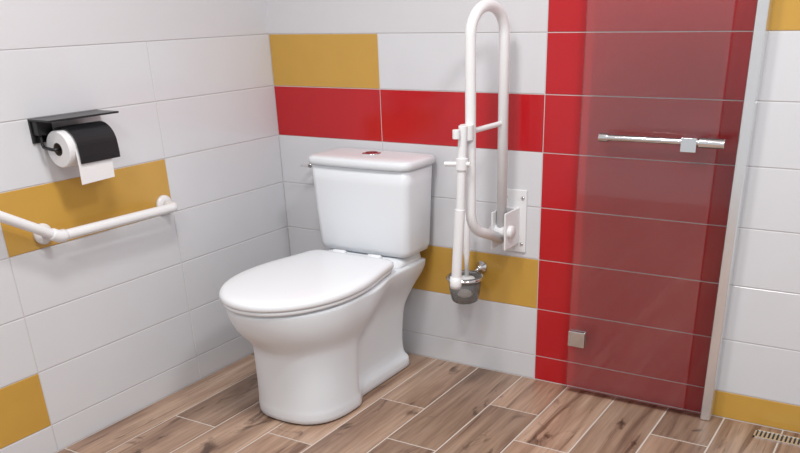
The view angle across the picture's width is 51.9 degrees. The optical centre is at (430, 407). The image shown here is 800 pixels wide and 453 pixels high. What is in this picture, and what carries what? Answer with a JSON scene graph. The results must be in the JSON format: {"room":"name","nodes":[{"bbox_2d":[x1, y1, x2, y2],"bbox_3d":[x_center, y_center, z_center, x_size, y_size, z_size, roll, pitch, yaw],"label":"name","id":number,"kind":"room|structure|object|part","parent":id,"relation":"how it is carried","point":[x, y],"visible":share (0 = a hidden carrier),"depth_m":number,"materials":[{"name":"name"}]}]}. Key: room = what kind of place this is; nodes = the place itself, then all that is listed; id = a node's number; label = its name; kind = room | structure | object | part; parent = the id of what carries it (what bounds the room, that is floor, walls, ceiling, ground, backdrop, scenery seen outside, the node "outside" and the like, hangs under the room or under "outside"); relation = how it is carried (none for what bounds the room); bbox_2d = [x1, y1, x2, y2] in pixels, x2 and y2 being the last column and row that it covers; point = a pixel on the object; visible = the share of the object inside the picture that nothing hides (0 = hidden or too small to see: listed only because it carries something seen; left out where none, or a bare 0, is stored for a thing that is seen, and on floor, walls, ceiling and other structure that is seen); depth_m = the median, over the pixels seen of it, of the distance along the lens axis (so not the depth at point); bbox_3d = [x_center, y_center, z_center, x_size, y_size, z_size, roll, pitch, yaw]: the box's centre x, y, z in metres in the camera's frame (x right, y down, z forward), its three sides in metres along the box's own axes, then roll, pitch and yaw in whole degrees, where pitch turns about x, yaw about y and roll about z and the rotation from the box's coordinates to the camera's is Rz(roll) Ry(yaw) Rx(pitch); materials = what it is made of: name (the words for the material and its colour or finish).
{"room":"accessible bathroom","nodes":[
{"label":"accessible bathroom","id":0,"kind":"room"},
{"bbox_2d":[0,0,289,452],"bbox_3d":[-1.606,-0.871,2.101,0.150,2.620,3.464,13,30,28],"label":"wall","id":1,"kind":"structure","parent":0,"point":[97,329],"depth_m":2.97,"materials":[{"name":"white tile"}]},
{"bbox_2d":[27,110,119,163],"bbox_3d":[-1.132,-0.878,2.670,0.140,0.137,0.270,13,30,28],"label":"toilet paper holder","id":2,"kind":"object","parent":1,"relation":"attached to","point":[95,141],"visible":0.95,"depth_m":2.63,"materials":[{"name":"black metal"}]},
{"bbox_2d":[27,110,118,122],"bbox_3d":[-1.148,-0.940,2.649,0.105,0.006,0.270,13,30,28],"label":"shelf","id":3,"kind":"object","parent":2,"relation":"attached to","point":[56,118],"depth_m":2.62,"materials":[{"name":"black metal"}]},
{"bbox_2d":[46,129,114,184],"bbox_3d":[-1.135,-0.827,2.678,0.117,0.166,0.172,13,30,28],"label":"toilet paper roll","id":4,"kind":"object","parent":2,"relation":"hanging from","point":[69,156],"visible":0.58,"depth_m":2.62,"materials":[{"name":"white paper"}]},
{"bbox_2d":[0,195,177,243],"bbox_3d":[-1.186,-0.679,2.709,0.092,0.270,0.922,13,30,28],"label":"grab bar","id":5,"kind":"object","parent":1,"relation":"attached to","point":[42,233],"visible":1,"depth_m":2.73,"materials":[{"name":"white metal"}]},
{"bbox_2d":[56,353,799,452],"bbox_3d":[-0.091,0.706,1.913,3.587,0.150,3.750,13,30,28],"label":"floor","id":6,"kind":"structure","parent":0,"point":[432,405],"depth_m":3.06,"materials":[{"name":"brown wood"}]},
{"bbox_2d":[219,148,434,424],"bbox_3d":[-0.402,-0.466,3.141,0.504,0.885,0.941,13,30,28],"label":"toilet","id":7,"kind":"object","parent":6,"relation":"on","point":[324,328],"visible":1,"depth_m":3.08,"materials":[{"name":"ceramic"}]},
{"bbox_3d":[-0.470,-0.469,3.012,0.504,0.032,0.676,13,30,28],"label":"seat lid","id":8,"kind":"part","parent":7,"relation":"part of","materials":[{"name":"plastic"}]},
{"bbox_3d":[-0.469,-0.447,3.023,0.492,0.015,0.664,13,30,28],"label":"seat","id":9,"kind":"part","parent":7,"relation":"part of","materials":[{"name":"plastic"}]},
{"bbox_3d":[-0.235,-0.977,3.224,0.479,0.034,0.245,13,30,28],"label":"tank lid","id":10,"kind":"part","parent":7,"relation":"part of","materials":[{"name":"ceramic"}]},
{"bbox_3d":[-0.231,-0.809,3.308,0.460,0.340,0.221,13,30,28],"label":"tank","id":11,"kind":"part","parent":7,"relation":"part of","materials":[{"name":"ceramic"}]},
{"bbox_2d":[566,0,772,420],"bbox_3d":[0.758,-0.932,2.687,0.564,2.070,0.120,13,30,28],"label":"screen","id":12,"kind":"object","parent":6,"relation":"on","point":[688,143],"visible":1,"depth_m":2.68,"materials":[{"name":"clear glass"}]},
{"bbox_3d":[0.720,-0.947,2.716,0.465,2.028,0.008,13,30,28],"label":"glass panel","id":13,"kind":"part","parent":12,"relation":"part of","materials":[{"name":"clear glass"}]},
{"bbox_3d":[0.952,-0.892,2.592,0.061,2.028,0.008,13,30,28],"label":"glass panel","id":14,"kind":"part","parent":12,"relation":"part of","materials":[{"name":"clear glass"}]},
{"bbox_3d":[1.002,-0.890,2.589,0.036,2.070,0.057,13,30,28],"label":"wall post","id":15,"kind":"part","parent":12,"relation":"part of","materials":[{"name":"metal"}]},
{"bbox_2d":[753,429,799,446],"bbox_3d":[1.439,0.159,2.775,0.655,0.004,0.060,13,30,28],"label":"shower drain","id":16,"kind":"object","parent":6,"relation":"on","point":[795,441],"visible":1,"depth_m":2.89,"materials":[{"name":"metal"}]},
{"bbox_2d":[265,0,799,432],"bbox_3d":[0.749,-1.232,2.718,3.495,2.620,0.150,13,30,28],"label":"wall","id":17,"kind":"structure","parent":0,"point":[387,75],"depth_m":2.98,"materials":[{"name":"white tile"}]},
{"bbox_2d":[300,163,311,167],"bbox_3d":[-0.461,-1.020,3.459,0.160,0.044,0.096,13,30,28],"label":"water supply valve","id":18,"kind":"object","parent":17,"relation":"attached to","point":[309,165],"visible":0.35,"depth_m":3.46,"materials":[{"name":"silver metal"}]},
{"bbox_2d":[446,261,486,304],"bbox_3d":[0.145,-0.496,3.276,0.152,0.144,0.176,13,30,28],"label":"toilet brush holder","id":19,"kind":"object","parent":17,"relation":"attached to","point":[474,285],"visible":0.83,"depth_m":3.25,"materials":[{"name":"silver metal"}]},
{"bbox_2d":[448,270,481,304],"bbox_3d":[0.139,-0.475,3.274,0.132,0.109,0.132,13,30,28],"label":"cup","id":20,"kind":"object","parent":19,"relation":"on","point":[474,285],"depth_m":3.24,"materials":[{"name":"clear glass"}]},
{"bbox_2d":[458,213,474,297],"bbox_3d":[0.143,-0.593,3.212,0.080,0.335,0.080,13,30,28],"label":"toilet brush","id":21,"kind":"object","parent":19,"relation":"in","point":[464,293],"visible":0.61,"depth_m":3.21,"materials":[{"name":"white plastic"}]},
{"bbox_3d":[0.142,-0.629,3.194,0.029,0.255,0.029,13,30,28],"label":"handle","id":22,"kind":"part","parent":21,"relation":"part of","materials":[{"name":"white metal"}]},
{"bbox_2d":[444,0,526,289],"bbox_3d":[0.204,-0.916,2.906,0.110,0.949,0.380,21,34,37],"label":"support rail","id":23,"kind":"object","parent":17,"relation":"attached to","point":[507,227],"visible":1,"depth_m":2.88,"materials":[{"name":"white metal"}]},
{"bbox_3d":[0.102,-0.698,2.884,0.062,0.556,0.037,-4,26,-6],"label":"support leg","id":24,"kind":"part","parent":23,"relation":"part of","materials":[{"name":"white metal"}]},
{"bbox_3d":[0.200,-0.968,2.874,0.037,0.828,0.221,20,34,37],"label":"handrail","id":25,"kind":"part","parent":23,"relation":"part of","materials":[{"name":"white metal"}]},
{"bbox_3d":[0.324,-0.717,3.155,0.100,0.240,0.008,13,30,28],"label":"wall plate","id":26,"kind":"part","parent":23,"relation":"part of","materials":[{"name":"white metal"}]}
]}

